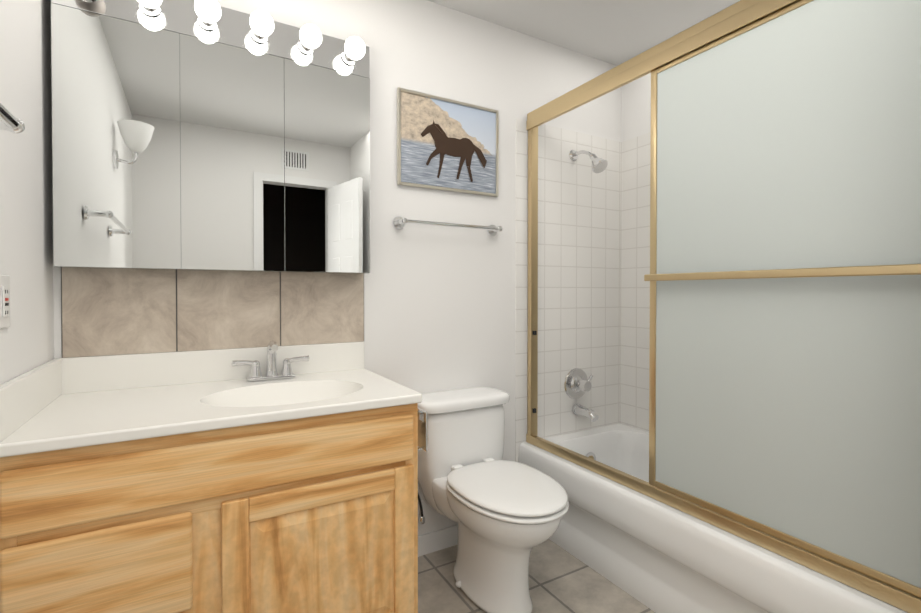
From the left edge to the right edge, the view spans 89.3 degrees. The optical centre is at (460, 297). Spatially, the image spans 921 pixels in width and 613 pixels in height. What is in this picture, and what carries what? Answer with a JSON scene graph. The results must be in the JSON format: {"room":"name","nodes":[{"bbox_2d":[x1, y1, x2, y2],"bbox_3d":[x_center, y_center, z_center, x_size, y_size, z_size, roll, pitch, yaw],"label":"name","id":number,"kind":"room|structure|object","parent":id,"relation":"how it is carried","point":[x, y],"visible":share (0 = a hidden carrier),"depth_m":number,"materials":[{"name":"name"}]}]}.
{"room":"bathroom","nodes":[
{"label":"bathroom","id":0,"kind":"room"},
{"bbox_2d":[0,0,53,384],"bbox_3d":[-0.641,-0.065,0.289,0.100,2.400,2.520,0,1,-30],"label":"wall","id":1,"kind":"structure","parent":0,"point":[26,257],"depth_m":1.19,"materials":[{"name":"white paint"}]},
{"bbox_2d":[0,275,9,328],"bbox_3d":[-1.001,0.009,1.024,0.009,0.116,0.070,0,1,-30],"label":"outlet","id":2,"kind":"object","parent":1,"relation":"attached to","point":[4,301],"visible":1,"depth_m":1.02,"materials":[{"name":"white plastic"}]},
{"bbox_2d":[0,103,24,132],"bbox_3d":[-0.690,-0.314,0.572,0.088,0.056,0.681,0,1,-30],"label":"towel rail","id":3,"kind":"object","parent":1,"relation":"attached to","point":[9,121],"visible":1,"depth_m":0.84,"materials":[{"name":"silver metal"}]},
{"bbox_2d":[51,0,620,535],"bbox_3d":[-0.186,-0.085,2.063,2.660,2.400,0.100,0,1,-30],"label":"wall","id":4,"kind":"structure","parent":0,"point":[439,308],"depth_m":2.07,"materials":[{"name":"white paint"}]},
{"bbox_2d":[51,0,369,77],"bbox_3d":[-0.749,-0.896,1.544,0.935,0.120,0.216,0,1,-30],"label":"light bar","id":5,"kind":"object","parent":4,"relation":"attached to","point":[260,31],"visible":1,"depth_m":1.54,"materials":[{"name":"silver metal"}]},
{"bbox_2d":[51,3,369,273],"bbox_3d":[-0.776,-0.463,1.597,0.935,0.743,0.106,0,1,-30],"label":"upper cabinet","id":6,"kind":"object","parent":4,"relation":"attached to","point":[171,150],"visible":1,"depth_m":1.50,"materials":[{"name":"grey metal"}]},
{"bbox_2d":[61,268,363,357],"bbox_3d":[-0.799,0.042,1.648,0.947,0.275,0.008,0,1,-30],"label":"tile backsplash","id":7,"kind":"structure","parent":4,"relation":"attached to","point":[104,312],"depth_m":1.59,"materials":[{"name":"tile"}]},
{"bbox_2d":[418,493,424,523],"bbox_3d":[-0.180,0.871,1.987,0.054,0.186,0.053,0,1,-30],"label":"supply valve","id":8,"kind":"object","parent":4,"relation":"attached to","point":[421,518],"visible":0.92,"depth_m":1.98,"materials":[{"name":"silver metal"}]},
{"bbox_2d":[418,524,457,556],"bbox_3d":[-0.045,1.072,2.092,0.780,0.085,0.011,0,1,-30],"label":"baseboard","id":9,"kind":"structure","parent":4,"relation":"attached to","point":[436,540],"depth_m":2.05,"materials":[{"name":"white wood"}]},
{"bbox_2d":[392,216,502,235],"bbox_3d":[-0.037,-0.314,2.042,0.526,0.056,0.078,0,1,-30],"label":"towel rail","id":10,"kind":"object","parent":4,"relation":"attached to","point":[398,223],"visible":1,"depth_m":1.99,"materials":[{"name":"silver metal"}]},
{"bbox_2d":[397,87,498,196],"bbox_3d":[-0.043,-0.674,2.069,0.505,0.402,0.016,0,1,-30],"label":"framed picture","id":11,"kind":"object","parent":4,"relation":"attached to","point":[445,144],"visible":1,"depth_m":2.06},
{"bbox_2d":[515,118,620,461],"bbox_3d":[0.587,0.121,2.450,0.735,1.980,0.006,0,1,-30],"label":"wall tile","id":12,"kind":"structure","parent":4,"relation":"attached to","point":[579,263],"depth_m":2.43,"materials":[{"name":"white tile"}]},
{"bbox_2d":[564,368,592,398],"bbox_3d":[0.631,0.455,2.426,0.164,0.164,0.086,0,1,-30],"label":"tub valve","id":13,"kind":"object","parent":12,"relation":"attached to","point":[577,384],"visible":1,"depth_m":2.43,"materials":[{"name":"silver metal"}]},
{"bbox_2d":[572,403,598,421],"bbox_3d":[0.648,0.594,2.401,0.060,0.070,0.147,0,1,-30],"label":"tub spout","id":14,"kind":"object","parent":12,"relation":"attached to","point":[589,413],"visible":1,"depth_m":2.39,"materials":[{"name":"silver metal"}]},
{"bbox_2d":[569,150,607,172],"bbox_3d":[0.645,-0.693,2.346,0.082,0.157,0.215,0,1,-30],"label":"shower head","id":15,"kind":"object","parent":12,"relation":"attached to","point":[599,165],"visible":1,"depth_m":2.29},
{"bbox_2d":[418,539,654,612],"bbox_3d":[0.768,1.164,0.422,2.660,0.060,3.920,0,1,-30],"label":"floor","id":16,"kind":"structure","parent":0,"point":[561,580],"depth_m":1.79,"materials":[{"name":"tile"}]},
{"bbox_2d":[0,341,427,612],"bbox_3d":[-0.647,0.637,1.421,1.009,0.970,0.562,0,1,-30],"label":"bathroom vanity","id":17,"kind":"object","parent":16,"relation":"on","point":[273,477],"visible":1,"depth_m":1.19,"materials":[{"name":"brown wood"}]},
{"bbox_2d":[418,387,568,612],"bbox_3d":[0.112,0.764,1.780,0.437,0.708,0.708,0,1,-30],"label":"toilet","id":18,"kind":"object","parent":16,"relation":"on","point":[506,515],"visible":0.94,"depth_m":1.70,"materials":[{"name":"white ceramic"}]},
{"bbox_2d":[518,423,907,612],"bbox_3d":[0.968,0.918,1.805,0.714,0.400,1.504,0,1,-30],"label":"bathtub","id":19,"kind":"object","parent":16,"relation":"on","point":[655,556],"visible":0.5,"depth_m":1.63,"materials":[{"name":"white ceramic"}]},
{"bbox_2d":[526,0,920,612],"bbox_3d":[0.712,-0.087,1.643,0.080,1.611,1.508,0,1,-30],"label":"shower door","id":20,"kind":"structure","parent":19,"relation":"on","point":[783,277],"depth_m":1.30,"materials":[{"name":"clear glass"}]},
{"bbox_2d":[428,0,739,65],"bbox_3d":[0.768,-1.296,0.394,2.660,0.060,3.920,0,1,-30],"label":"ceiling","id":21,"kind":"structure","parent":0,"point":[616,32],"depth_m":2.16,"materials":[{"name":"white paint"}]},
{"bbox_2d":[621,73,650,141],"bbox_3d":[1.327,-0.084,2.000,0.100,2.400,1.520,0,1,-30],"label":"wall","id":22,"kind":"structure","parent":0,"point":[636,108],"depth_m":2.53,"materials":[{"name":"white paint"}]},
{"bbox_2d":[620,132,649,431],"bbox_3d":[1.283,0.126,1.974,0.006,1.980,1.514,0,1,-30],"label":"wall tile","id":23,"kind":"structure","parent":22,"relation":"attached to","point":[635,286],"depth_m":2.54,"materials":[{"name":"white tile"}]}
]}

